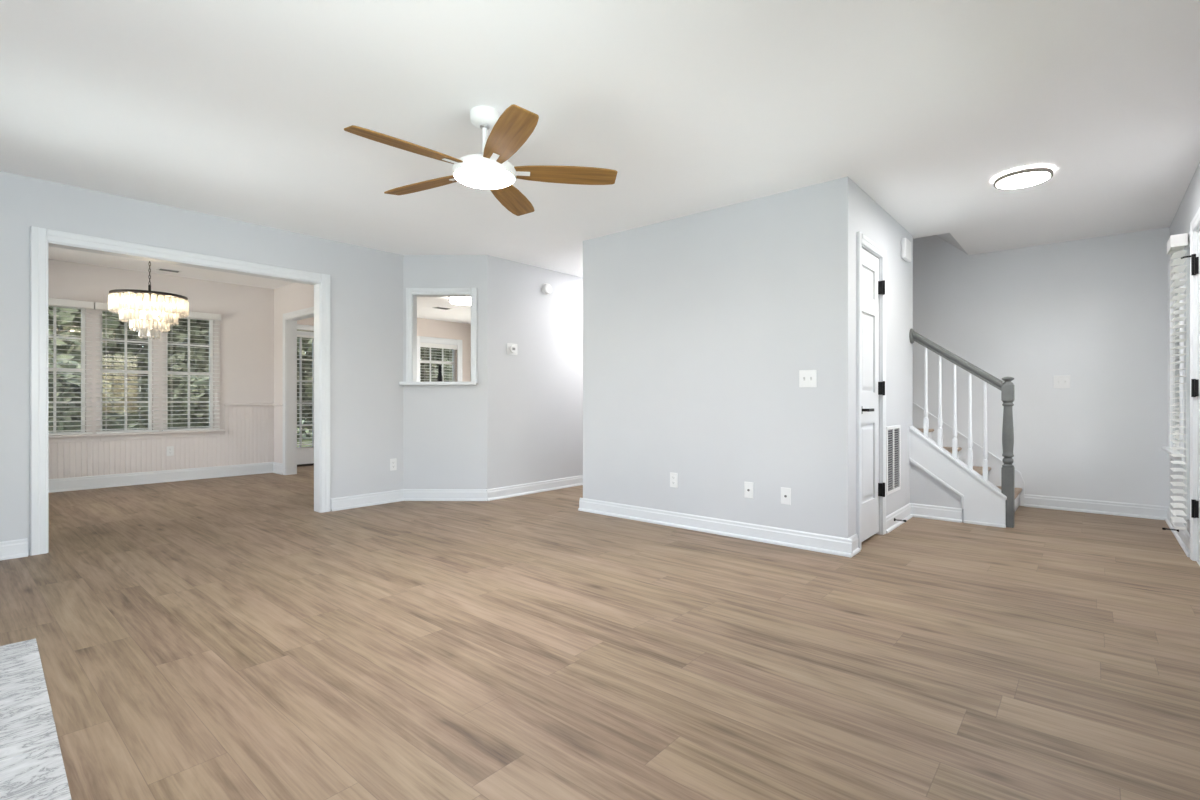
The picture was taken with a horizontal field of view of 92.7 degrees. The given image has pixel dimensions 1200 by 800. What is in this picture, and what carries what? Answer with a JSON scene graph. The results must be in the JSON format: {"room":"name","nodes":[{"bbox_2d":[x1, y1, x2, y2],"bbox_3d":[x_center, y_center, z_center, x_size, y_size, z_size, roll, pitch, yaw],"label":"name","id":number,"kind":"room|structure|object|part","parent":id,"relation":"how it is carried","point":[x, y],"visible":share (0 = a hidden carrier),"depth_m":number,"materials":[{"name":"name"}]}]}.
{"room":"living room","nodes":[
{"label":"living room","id":0,"kind":"room"},
{"bbox_2d":[48,259,273,433],"bbox_3d":[-5.621,-0.252,6.647,0.115,2.520,3.569,0,0,41],"label":"wall","id":1,"kind":"structure","parent":0,"point":[247,312],"depth_m":7.43,"materials":[{"name":"paint"}]},
{"bbox_2d":[48,297,86,442],"bbox_3d":[-5.956,-0.309,6.185,0.182,1.575,0.592,0,0,41],"label":"window","id":2,"kind":"structure","parent":1,"relation":"in","point":[80,437],"depth_m":6.31,"materials":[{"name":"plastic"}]},
{"bbox_3d":[-5.937,0.404,6.169,0.132,0.022,0.592,0,0,41],"label":"sill","id":3,"kind":"part","parent":2,"relation":"part of","materials":[{"name":"paint"}]},
{"bbox_2d":[48,298,93,435],"bbox_3d":[-5.867,-0.347,6.183,0.068,1.474,0.593,0,0,41],"label":"window blind","id":4,"kind":"object","parent":2,"relation":"attached to","point":[51,301],"visible":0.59,"depth_m":6.25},
{"bbox_3d":[-5.872,0.380,6.187,0.046,0.020,0.571,0,0,41],"label":"rail","id":5,"kind":"part","parent":4,"relation":"part of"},
{"bbox_2d":[86,301,167,441],"bbox_3d":[-5.525,-0.309,6.687,0.182,1.575,0.730,0,0,41],"label":"window","id":6,"kind":"structure","parent":1,"relation":"in","point":[137,435],"depth_m":6.65,"materials":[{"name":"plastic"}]},
{"bbox_2d":[94,302,158,433],"bbox_3d":[-5.475,-0.347,6.640,0.068,1.474,0.592,0,0,41],"label":"window blind","id":7,"kind":"object","parent":6,"relation":"attached to","point":[102,306],"visible":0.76,"depth_m":6.58,"materials":[{"name":"white plastic"}]},
{"bbox_3d":[-5.480,0.380,6.644,0.046,0.020,0.570,0,0,41],"label":"rail","id":8,"kind":"part","parent":7,"relation":"part of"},
{"bbox_3d":[-5.509,0.404,6.668,0.132,0.022,0.483,0,0,41],"label":"sill","id":9,"kind":"part","parent":6,"relation":"part of","materials":[{"name":"paint"}]},
{"bbox_3d":[-5.576,-0.322,6.726,0.004,1.374,0.427,0,0,41],"label":"pane","id":10,"kind":"part","parent":6,"relation":"part of","materials":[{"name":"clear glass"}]},
{"bbox_2d":[48,407,282,478],"bbox_3d":[-5.192,0.478,6.796,0.342,0.780,2.554,0,0,41],"label":"wainscot","id":11,"kind":"structure","parent":1,"relation":"attached to","point":[251,435],"depth_m":7.11,"materials":[{"name":"paint"}]},
{"bbox_2d":[167,446,173,455],"bbox_3d":[-5.244,0.634,6.979,0.009,0.116,0.072,0,0,41],"label":"outlet","id":12,"kind":"object","parent":11,"relation":"attached to","point":[170,449],"visible":1,"depth_m":6.98,"materials":[{"name":"white plastic"}]},
{"bbox_2d":[48,462,282,492],"bbox_3d":[-4.391,0.936,5.516,3.226,0.143,3.454,0,0,41],"label":"baseboard","id":13,"kind":"structure","parent":1,"relation":"attached to","point":[138,478],"depth_m":6.89,"materials":[{"name":"paint"}]},
{"bbox_2d":[166,311,282,437],"bbox_3d":[-4.794,-0.309,7.339,0.444,1.575,1.212,0,0,41],"label":"window","id":14,"kind":"structure","parent":1,"relation":"in","point":[194,433],"depth_m":7.33,"materials":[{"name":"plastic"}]},
{"bbox_2d":[162,311,220,431],"bbox_3d":[-5.073,-0.347,7.108,0.068,1.474,0.618,0,0,41],"label":"window blind","id":15,"kind":"object","parent":14,"relation":"attached to","point":[195,315],"visible":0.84,"depth_m":7.13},
{"bbox_3d":[-5.078,0.380,7.112,0.046,0.020,0.596,0,0,41],"label":"rail","id":16,"kind":"part","parent":15,"relation":"part of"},
{"bbox_3d":[-4.945,-0.328,7.268,0.054,1.395,0.002,0,0,41],"label":"ladder cord","id":17,"kind":"part","parent":15,"relation":"part of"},
{"bbox_3d":[-5.073,0.404,7.176,0.132,0.022,0.602,0,0,41],"label":"sill","id":18,"kind":"part","parent":14,"relation":"part of","materials":[{"name":"paint"}]},
{"bbox_3d":[-5.088,-0.352,7.163,0.022,1.490,0.562,0,0,41],"label":"casing","id":19,"kind":"part","parent":14,"relation":"part of","materials":[{"name":"paint"}]},
{"bbox_2d":[48,246,294,288],"bbox_3d":[-4.489,-1.562,5.422,3.440,0.100,3.884,0,0,41],"label":"ceiling","id":20,"kind":"structure","parent":0,"point":[54,253],"depth_m":6.57,"materials":[{"name":"paint"}]},
{"bbox_2d":[108,261,188,338],"bbox_3d":[-4.332,-1.047,5.502,0.611,0.930,0.608,0,0,-39],"label":"crystal chandelier","id":21,"kind":"object","parent":20,"relation":"hanging from","point":[151,313],"visible":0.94,"depth_m":5.35,"materials":[{"name":"glass"}]},
{"bbox_3d":[-4.332,-1.239,5.502,0.022,0.474,0.022,0,0,41],"label":"chain","id":22,"kind":"part","parent":21,"relation":"part of","materials":[{"name":"brown metal"}]},
{"bbox_2d":[156,268,181,272],"bbox_3d":[-5.051,-1.506,6.706,0.130,0.010,0.220,0,0,41],"label":"ceiling vent","id":23,"kind":"object","parent":20,"relation":"in","point":[161,269],"visible":1,"depth_m":6.69,"materials":[{"name":"white plastic"}]},
{"bbox_2d":[0,171,402,554],"bbox_3d":[-3.190,-0.252,4.350,0.115,2.520,3.648,0,0,41],"label":"wall","id":24,"kind":"structure","parent":0,"point":[366,284],"depth_m":4.61,"materials":[{"name":"paint"}]},
{"bbox_2d":[30,226,329,555],"bbox_3d":[-3.100,-0.052,4.455,0.159,2.121,1.913,0,0,41],"label":"door frame","id":25,"kind":"structure","parent":24,"relation":"attached to","point":[40,238],"depth_m":3.96,"materials":[{"name":"paint"}]},
{"bbox_2d":[0,489,403,560],"bbox_3d":[-3.131,0.952,4.307,0.030,0.112,3.660,0,0,41],"label":"baseboard","id":26,"kind":"structure","parent":24,"relation":"attached to","point":[11,549],"depth_m":5.24,"materials":[{"name":"paint"}]},
{"bbox_2d":[390,458,396,470],"bbox_3d":[-2.028,0.642,5.610,0.009,0.116,0.072,0,0,41],"label":"outlet","id":27,"kind":"object","parent":24,"relation":"attached to","point":[393,462],"visible":1,"depth_m":5.61,"materials":[{"name":"white plastic"}]},
{"bbox_2d":[274,282,313,402],"bbox_3d":[-3.404,-0.252,7.021,3.689,2.520,0.115,0,0,41],"label":"wall","id":28,"kind":"structure","parent":0,"point":[295,296],"depth_m":7.68,"materials":[{"name":"paint"}]},
{"bbox_2d":[283,307,313,474],"bbox_3d":[-3.537,-0.064,7.135,1.708,2.144,0.159,0,0,41],"label":"door frame","id":29,"kind":"structure","parent":28,"relation":"attached to","point":[290,319],"depth_m":7.62,"materials":[{"name":"paint"}]},
{"bbox_2d":[297,317,470,381],"bbox_3d":[-3.537,-0.212,9.791,0.120,2.440,4.146,0,0,41],"label":"wall","id":30,"kind":"structure","parent":0,"point":[425,327],"depth_m":10.63,"materials":[{"name":"paint"}]},
{"bbox_2d":[297,331,313,466],"bbox_3d":[-4.460,-0.007,8.692,0.150,2.030,0.845,0,0,41],"label":"door","id":31,"kind":"structure","parent":30,"relation":"in","point":[305,455],"depth_m":8.62,"materials":[{"name":"paint"}]},
{"bbox_2d":[297,324,313,330],"bbox_3d":[-4.418,-0.054,8.656,0.022,2.125,0.995,0,0,41],"label":"door frame","id":32,"kind":"structure","parent":30,"relation":"attached to","point":[300,327],"depth_m":8.62,"materials":[{"name":"paint"}]},
{"bbox_2d":[297,335,313,445],"bbox_3d":[-4.405,-0.132,8.645,0.050,1.650,0.615,0,0,41],"label":"window blind","id":33,"kind":"object","parent":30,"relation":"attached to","point":[303,336],"visible":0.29,"depth_m":8.60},
{"bbox_2d":[417,336,461,381],"bbox_3d":[-2.950,-0.524,10.424,0.154,1.175,1.000,0,0,41],"label":"window","id":34,"kind":"structure","parent":30,"relation":"in","point":[422,339],"depth_m":10.53,"materials":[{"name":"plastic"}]},
{"bbox_3d":[-2.990,-0.512,10.458,0.050,0.980,0.780,0,0,41],"label":"frame","id":35,"kind":"part","parent":34,"relation":"part of","materials":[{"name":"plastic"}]},
{"bbox_2d":[420,342,456,380],"bbox_3d":[-2.947,-0.526,10.418,0.058,0.949,0.791,0,0,41],"label":"window blind","id":36,"kind":"object","parent":34,"relation":"attached to","point":[430,345],"visible":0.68,"depth_m":10.39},
{"bbox_2d":[403,255,486,488],"bbox_3d":[-1.537,-0.212,5.747,0.841,2.440,0.115,0,0,1],"label":"wall","id":37,"kind":"structure","parent":0,"point":[445,426],"depth_m":5.69,"materials":[{"name":"paint"}]},
{"bbox_2d":[399,382,476,384],"bbox_3d":[-1.593,-0.156,5.726,0.751,0.032,0.240,0,0,1],"label":"ledge","id":38,"kind":"object","parent":37,"relation":"attached to","point":[400,383],"visible":0.88,"depth_m":5.61,"materials":[{"name":"paint"}]},
{"bbox_2d":[406,288,476,381],"bbox_3d":[-1.572,-0.638,5.737,0.709,0.932,0.137,0,0,1],"label":"window frame","id":39,"kind":"structure","parent":37,"relation":"attached to","point":[412,294],"depth_m":5.67,"materials":[{"name":"paint"}]},
{"bbox_2d":[403,489,486,500],"bbox_3d":[-1.538,0.952,5.675,0.841,0.112,0.030,0,0,1],"label":"baseboard","id":40,"kind":"structure","parent":37,"relation":"attached to","point":[409,494],"depth_m":5.67,"materials":[{"name":"paint"}]},
{"bbox_2d":[487,255,582,488],"bbox_3d":[-0.017,-0.212,7.055,0.115,2.440,3.517,0,0,41],"label":"wall","id":41,"kind":"structure","parent":0,"point":[535,394],"depth_m":6.14,"materials":[{"name":"paint"}]},
{"bbox_2d":[507,343,516,354],"bbox_3d":[-0.900,-0.517,5.914,0.030,0.116,0.140,0,0,41],"label":"thermostat","id":42,"kind":"object","parent":41,"relation":"attached to","point":[511,348],"visible":1,"depth_m":5.90,"materials":[{"name":"white plastic"}]},
{"bbox_2d":[487,475,582,500],"bbox_3d":[-0.096,0.952,6.851,0.030,0.112,3.129,0,0,41],"label":"baseboard","id":43,"kind":"structure","parent":41,"relation":"attached to","point":[548,485],"depth_m":6.12,"materials":[{"name":"paint"}]},
{"bbox_2d":[542,283,551,294],"bbox_3d":[-0.577,-1.209,6.279,0.045,0.124,0.124,0,0,41],"label":"smoke detector","id":44,"kind":"object","parent":41,"relation":"attached to","point":[546,288],"visible":1,"depth_m":6.25,"materials":[{"name":"white plastic"}]},
{"bbox_2d":[583,239,591,498],"bbox_3d":[0.464,-0.212,5.815,0.115,2.440,1.769,0,0,41],"label":"wall","id":45,"kind":"structure","parent":0,"point":[587,244],"depth_m":5.14,"materials":[{"name":"paint"}]},
{"bbox_2d":[0,465,1199,799],"bbox_3d":[-1.116,1.068,5.228,9.738,0.120,7.922,0,0,41],"label":"floor","id":46,"kind":"structure","parent":0,"point":[232,637],"depth_m":2.25,"materials":[{"name":"brown wood"}]},
{"bbox_2d":[0,638,71,799],"bbox_3d":[-2.031,1.002,1.528,1.620,0.013,0.819,0,0,43],"label":"marble hearth","id":47,"kind":"object","parent":46,"relation":"on","point":[32,767],"visible":1,"depth_m":1.71,"materials":[{"name":"stone"}]},
{"bbox_2d":[909,329,1024,527],"bbox_3d":[2.389,-0.275,5.959,3.224,2.565,1.247,0,0,41],"label":"staircase","id":48,"kind":"structure","parent":46,"relation":"on","point":[991,489],"depth_m":4.72,"materials":[{"name":"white wood"}]},
{"bbox_3d":[2.814,0.699,4.801,0.412,0.394,0.022,0,0,41],"label":"stringer moulding","id":49,"kind":"part","parent":48,"relation":"part of","materials":[{"name":"paint"}]},
{"bbox_3d":[2.959,-0.327,4.754,0.636,0.532,0.064,0,0,41],"label":"handrail","id":50,"kind":"part","parent":48,"relation":"part of","materials":[{"name":"grey paint"}]},
{"bbox_3d":[3.227,0.415,4.524,0.084,1.186,0.084,0,0,41],"label":"newel post","id":51,"kind":"part","parent":48,"relation":"part of","materials":[{"name":"grey paint"}]},
{"bbox_3d":[-1.581,0.552,6.107,0.949,0.912,0.930,0,0,41],"label":"countertop","id":52,"kind":"structure","parent":46,"relation":"on","visible":0},
{"bbox_2d":[437,364,442,381],"bbox_3d":[-1.706,-0.139,6.095,0.104,0.470,0.200,0,0,-34],"label":"kitchen faucet","id":53,"kind":"object","parent":52,"relation":"on","point":[439,377],"visible":0.49,"depth_m":6.02,"materials":[{"name":"black metal"}]},
{"bbox_3d":[-1.705,-0.163,6.097,0.035,0.422,0.184,0,0,-16],"label":"spout","id":54,"kind":"part","parent":53,"relation":"part of","materials":[{"name":"black metal"}]},
{"bbox_2d":[0,0,1199,323],"bbox_3d":[-1.116,-1.482,5.227,9.738,0.100,7.920,0,0,41],"label":"ceiling","id":55,"kind":"structure","parent":0,"point":[239,110],"depth_m":2.82,"materials":[{"name":"paint"}]},
{"bbox_2d":[432,307,451,309],"bbox_3d":[-2.482,-1.426,8.994,0.160,0.010,0.260,0,0,41],"label":"ceiling vent","id":56,"kind":"object","parent":55,"relation":"in","point":[443,308],"visible":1,"depth_m":8.98,"materials":[{"name":"white plastic"}]},
{"bbox_2d":[449,297,470,305],"bbox_3d":[-1.859,-1.387,7.999,0.484,0.088,0.484,0,0,41],"label":"ceiling light","id":57,"kind":"object","parent":55,"relation":"attached to","point":[454,300],"visible":0.43,"depth_m":7.87,"materials":[{"name":"white plastic"}]},
{"bbox_2d":[451,300,470,304],"bbox_3d":[-1.859,-1.377,7.999,0.449,0.068,0.449,0,0,41],"label":"diffuser","id":58,"kind":"object","parent":57,"relation":"attached to","point":[459,302],"depth_m":7.96,"materials":[{"name":"white"}]},
{"bbox_2d":[344,104,616,215],"bbox_3d":[-0.611,-1.262,2.849,1.287,0.340,1.266,0,0,41],"label":"ceiling fan","id":59,"kind":"object","parent":55,"relation":"hanging from","point":[490,169],"visible":1,"depth_m":2.81,"materials":[{"name":"wood"}]},
{"bbox_3d":[-0.864,-1.142,2.591,0.540,0.038,0.146,0,0,-43],"label":"blade","id":60,"kind":"part","parent":59,"relation":"part of","materials":[{"name":"brown wood"}]},
{"bbox_3d":[-0.924,-1.142,3.052,0.540,0.038,0.146,0,0,29],"label":"blade","id":61,"kind":"part","parent":59,"relation":"part of","materials":[{"name":"brown wood"}]},
{"bbox_2d":[455,166,513,188],"bbox_3d":[-0.577,-1.103,2.863,0.291,0.022,0.291,0,0,41],"label":"diffuser","id":62,"kind":"object","parent":59,"relation":"attached to","point":[483,177],"depth_m":2.82,"materials":[{"name":"white glass"}]},
{"bbox_3d":[-0.408,-1.142,2.506,0.146,0.038,0.540,0,0,-25],"label":"blade","id":63,"kind":"part","parent":59,"relation":"part of","materials":[{"name":"brown wood"}]},
{"bbox_3d":[-0.504,-1.142,3.251,0.146,0.038,0.540,0,0,11],"label":"blade","id":64,"kind":"part","parent":59,"relation":"part of","materials":[{"name":"brown wood"}]},
{"bbox_3d":[-0.185,-1.142,2.913,0.540,0.038,0.146,0,0,-7],"label":"blade","id":65,"kind":"part","parent":59,"relation":"part of","materials":[{"name":"brown wood"}]},
{"bbox_2d":[994,167,1052,188],"bbox_3d":[2.703,-1.412,3.657,0.306,0.040,0.306,0,0,41],"label":"ceiling light","id":66,"kind":"object","parent":55,"relation":"in","point":[1022,178],"visible":1,"depth_m":3.61,"materials":[{"name":"white plastic"}]},
{"bbox_2d":[592,181,829,535],"bbox_3d":[0.757,-0.212,4.474,2.076,2.440,0.115,0,0,41],"label":"wall","id":67,"kind":"structure","parent":0,"point":[705,324],"depth_m":4.29,"materials":[{"name":"paint"}]},
{"bbox_2d":[670,472,677,487],"bbox_3d":[0.585,0.643,4.540,0.072,0.116,0.009,0,0,41],"label":"outlet","id":68,"kind":"object","parent":67,"relation":"attached to","point":[673,476],"visible":1,"depth_m":4.53,"materials":[{"name":"white plastic"}]},
{"bbox_2d":[578,498,852,556],"bbox_3d":[0.710,0.952,4.419,2.366,0.112,0.030,0,0,41],"label":"baseboard","id":69,"kind":"structure","parent":67,"relation":"attached to","point":[834,545],"depth_m":4.21,"materials":[{"name":"paint"}]},
{"bbox_2d":[744,482,752,498],"bbox_3d":[1.069,0.656,4.119,0.072,0.116,0.018,0,0,41],"label":"cable jack","id":70,"kind":"object","parent":67,"relation":"attached to","point":[748,486],"visible":1,"depth_m":4.12,"materials":[{"name":"white plastic"}]},
{"bbox_2d":[781,487,790,504],"bbox_3d":[1.278,0.669,3.940,0.072,0.116,0.018,0,0,41],"label":"cable jack","id":71,"kind":"object","parent":67,"relation":"attached to","point":[785,492],"visible":1,"depth_m":3.94,"materials":[{"name":"white plastic"}]},
{"bbox_2d":[799,370,816,386],"bbox_3d":[1.394,-0.137,3.841,0.118,0.116,0.017,0,0,41],"label":"light switch","id":72,"kind":"object","parent":67,"relation":"attached to","point":[807,378],"visible":1,"depth_m":3.84,"materials":[{"name":"white plastic"}]},
{"bbox_2d":[830,177,912,537],"bbox_3d":[2.127,-0.212,4.388,0.115,2.440,1.769,0,0,41],"label":"wall","id":73,"kind":"structure","parent":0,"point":[852,211],"depth_m":3.75,"materials":[{"name":"paint"}]},
{"bbox_2d":[856,231,885,548],"bbox_3d":[1.885,-0.053,4.089,0.137,2.123,0.649,0,0,41],"label":"door frame","id":74,"kind":"structure","parent":73,"relation":"attached to","point":[862,241],"depth_m":3.95,"materials":[{"name":"paint"}]},
{"bbox_2d":[862,248,884,541],"bbox_3d":[1.928,-0.028,4.068,0.095,2.028,0.532,0,0,41],"label":"door","id":75,"kind":"structure","parent":73,"relation":"in","point":[872,287],"depth_m":4.11,"materials":[{"name":"paint"}]},
{"bbox_3d":[1.900,-0.103,4.076,0.021,1.657,0.317,0,0,41],"label":"panel","id":76,"kind":"part","parent":75,"relation":"part of","materials":[{"name":"paint"}]},
{"bbox_3d":[1.833,0.075,3.930,0.060,0.054,0.141,0,0,41],"label":"handle","id":77,"kind":"part","parent":75,"relation":"part of","materials":[{"name":"black metal"}]},
{"bbox_2d":[849,503,912,555],"bbox_3d":[2.145,0.952,4.298,0.030,0.112,1.656,0,0,41],"label":"baseboard","id":78,"kind":"structure","parent":73,"relation":"attached to","point":[904,513],"depth_m":4.48,"materials":[{"name":"paint"}]},
{"bbox_2d":[886,425,900,495],"bbox_3d":[2.315,0.473,4.510,0.012,0.524,0.410,0,0,41],"label":"grille","id":79,"kind":"object","parent":73,"relation":"attached to","point":[893,433],"visible":0.97,"depth_m":4.50,"materials":[{"name":"white plastic"}]},
{"bbox_2d":[901,238,910,261],"bbox_3d":[2.547,-1.240,4.759,0.040,0.165,0.190,0,0,41],"label":"door chime","id":80,"kind":"object","parent":73,"relation":"attached to","point":[905,243],"visible":1,"depth_m":4.71,"materials":[{"name":"white plastic"}]},
{"bbox_2d":[910,461,963,521],"bbox_3d":[2.927,0.637,4.783,0.586,0.742,0.098,0,0,41],"label":"wall","id":81,"kind":"structure","parent":0,"point":[925,489],"depth_m":4.84,"materials":[{"name":"paint"}]},
{"bbox_2d":[910,503,961,522],"bbox_3d":[2.810,0.952,4.800,0.386,0.112,0.030,0,0,41],"label":"baseboard","id":82,"kind":"structure","parent":81,"relation":"attached to","point":[943,513],"depth_m":4.79,"materials":[{"name":"paint"}]},
{"bbox_2d":[937,233,966,253],"bbox_3d":[2.237,-2.787,6.250,2.900,2.710,1.005,0,0,41],"label":"ceiling","id":83,"kind":"structure","parent":0,"point":[948,237],"depth_m":5.50,"materials":[{"name":"paint"}]},
{"bbox_2d":[913,227,1169,506],"bbox_3d":[2.892,-1.492,6.428,5.218,5.000,0.120,0,0,41],"label":"wall","id":84,"kind":"structure","parent":0,"point":[1093,311],"depth_m":5.22,"materials":[{"name":"paint"}]},
{"bbox_2d":[1054,375,1069,387],"bbox_3d":[4.208,-0.156,5.210,0.118,0.116,0.017,0,0,41],"label":"light switch","id":85,"kind":"object","parent":84,"relation":"attached to","point":[1059,381],"visible":1,"depth_m":5.21,"materials":[{"name":"white plastic"}]},
{"bbox_2d":[1024,494,1167,519],"bbox_3d":[4.364,0.952,5.067,0.972,0.112,0.030,0,0,41],"label":"baseboard","id":86,"kind":"structure","parent":84,"relation":"attached to","point":[1037,501],"depth_m":5.04,"materials":[{"name":"paint"}]},
{"bbox_2d":[1170,162,1199,533],"bbox_3d":[2.410,-0.212,1.952,0.120,2.440,7.302,0,0,41],"label":"wall","id":87,"kind":"structure","parent":0,"point":[1189,205],"depth_m":4.09,"materials":[{"name":"paint"}]},
{"bbox_2d":[1162,527,1178,531],"bbox_3d":[4.149,0.948,4.161,0.087,0.025,0.026,0,0,41],"label":"door stop","id":88,"kind":"object","parent":87,"relation":"attached to","point":[1163,528],"visible":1,"depth_m":4.16,"materials":[{"name":"black metal"}]},
{"bbox_2d":[1162,258,1182,465],"bbox_3d":[4.388,-0.315,4.312,0.159,1.575,0.840,0,0,41],"label":"window","id":89,"kind":"structure","parent":87,"relation":"in","point":[1168,449],"depth_m":4.60,"materials":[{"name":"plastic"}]},
{"bbox_3d":[4.369,0.399,4.328,0.109,0.022,0.840,0,0,41],"label":"sill","id":90,"kind":"part","parent":89,"relation":"part of","materials":[{"name":"paint"}]},
{"bbox_2d":[1170,258,1178,449],"bbox_3d":[4.383,-0.324,4.316,0.060,1.414,0.706,0,0,41],"label":"window blind","id":91,"kind":"object","parent":89,"relation":"attached to","point":[1176,444],"visible":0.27,"depth_m":4.50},
{"bbox_3d":[4.541,-0.304,4.490,0.046,1.335,0.002,0,0,41],"label":"ladder cord","id":92,"kind":"part","parent":91,"relation":"part of","materials":[{"name":"white fabric"}]},
{"bbox_3d":[4.361,-0.357,4.335,0.022,1.490,0.840,0,0,41],"label":"casing","id":93,"kind":"part","parent":89,"relation":"part of","materials":[{"name":"paint"}]},
{"bbox_2d":[1165,507,1189,556],"bbox_3d":[2.353,0.952,2.001,0.030,0.112,7.302,0,0,41],"label":"baseboard","id":94,"kind":"structure","parent":87,"relation":"attached to","point":[1183,537],"depth_m":3.97,"materials":[{"name":"paint"}]},
{"bbox_2d":[1167,233,1187,529],"bbox_3d":[3.791,-0.109,3.757,0.078,1.894,0.256,0,0,41],"label":"window blind","id":95,"kind":"object","parent":87,"relation":"attached to","point":[1176,244],"visible":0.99,"depth_m":3.73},
{"bbox_3d":[3.795,0.828,3.754,0.056,0.020,0.234,0,0,41],"label":"rail","id":96,"kind":"part","parent":95,"relation":"part of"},
{"bbox_3d":[3.848,-0.089,3.816,0.064,1.815,0.002,0,0,41],"label":"ladder cord","id":97,"kind":"part","parent":95,"relation":"part of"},
{"bbox_3d":[3.742,-0.089,3.692,0.064,1.815,0.002,0,0,41],"label":"ladder cord","id":98,"kind":"part","parent":95,"relation":"part of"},
{"bbox_2d":[1184,231,1189,519],"bbox_3d":[3.899,-0.132,3.717,0.126,1.880,0.320,0,0,41],"label":"window","id":99,"kind":"structure","parent":87,"relation":"in","point":[1188,245],"depth_m":3.82,"materials":[{"name":"plastic"}]},
{"bbox_2d":[1181,232,1199,560],"bbox_3d":[3.434,-0.017,3.246,0.116,2.020,0.955,0,0,41],"label":"door","id":100,"kind":"structure","parent":87,"relation":"in","point":[1195,261],"depth_m":3.54,"materials":[{"name":"paint"}]},
{"bbox_2d":[1190,207,1199,565],"bbox_3d":[3.450,-0.052,3.180,0.142,2.120,1.040,0,0,41],"label":"door frame","id":101,"kind":"structure","parent":87,"relation":"attached to","point":[1195,223],"depth_m":3.56,"materials":[{"name":"paint"}]},
{"label":"outside","id":102,"kind":"structure","parent":0,"visible":0},
{"bbox_2d":[144,420,311,446],"bbox_3d":[-4.985,1.358,9.547,60.000,0.100,44.000,0,0,41],"label":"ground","id":103,"kind":"structure","parent":102,"point":[308,440],"depth_m":18.51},
{"bbox_2d":[48,307,119,376],"bbox_3d":[-10.371,-1.791,10.213,2.640,6.244,3.055,0,0,41],"label":"tree","id":104,"kind":"object","parent":103,"relation":"on","point":[71,330],"visible":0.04,"depth_m":10.20,"materials":[{"name":"green plant"}]},
{"bbox_2d":[48,357,139,432],"bbox_3d":[-7.783,0.338,8.242,1.399,2.038,1.615,0,0,17],"label":"shrub","id":105,"kind":"object","parent":103,"relation":"on","point":[63,363],"visible":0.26,"depth_m":7.96,"materials":[{"name":"green plant"}]},
{"bbox_2d":[75,312,187,429],"bbox_3d":[-12.152,-2.889,14.725,3.425,8.438,3.783,0,0,-24],"label":"tree","id":106,"kind":"object","parent":103,"relation":"on","point":[131,334],"visible":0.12,"depth_m":13.93,"materials":[{"name":"green plant"}]},
{"bbox_2d":[173,375,208,427],"bbox_3d":[-6.581,0.337,10.199,1.613,1.834,1.651,0,0,41],"label":"shrub","id":107,"kind":"object","parent":103,"relation":"on","point":[202,408],"visible":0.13,"depth_m":9.56,"materials":[{"name":"green plant"}]},
{"bbox_2d":[168,318,298,426],"bbox_3d":[-8.241,-1.724,12.563,3.076,6.110,2.800,0,0,-4],"label":"tree","id":108,"kind":"object","parent":103,"relation":"on","point":[199,351],"visible":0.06,"depth_m":11.70,"materials":[{"name":"green plant"}]},
{"bbox_2d":[297,330,311,438],"bbox_3d":[-10.327,-2.802,18.145,3.572,8.344,3.566,0,0,-4],"label":"tree","id":109,"kind":"object","parent":103,"relation":"on","point":[305,364],"visible":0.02,"depth_m":18.00,"materials":[{"name":"green plant"}]},
{"bbox_2d":[297,330,311,399],"bbox_3d":[-6.669,-1.856,15.447,2.792,6.374,2.947,0,0,13],"label":"tree","id":110,"kind":"object","parent":103,"relation":"on","point":[304,340],"visible":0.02,"depth_m":14.66,"materials":[{"name":"green plant"}]},
{"bbox_2d":[420,347,451,381],"bbox_3d":[-4.708,-1.878,17.882,2.832,6.418,2.891,0,0,25],"label":"tree","id":111,"kind":"object","parent":103,"relation":"on","point":[434,356],"visible":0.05,"depth_m":16.94,"materials":[{"name":"green plant"}]},
{"bbox_2d":[444,358,451,381],"bbox_3d":[-3.328,0.022,15.136,1.728,2.366,1.768,0,0,41],"label":"shrub","id":112,"kind":"object","parent":103,"relation":"on","point":[449,366],"visible":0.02,"depth_m":14.86,"materials":[{"name":"green plant"}]}
]}

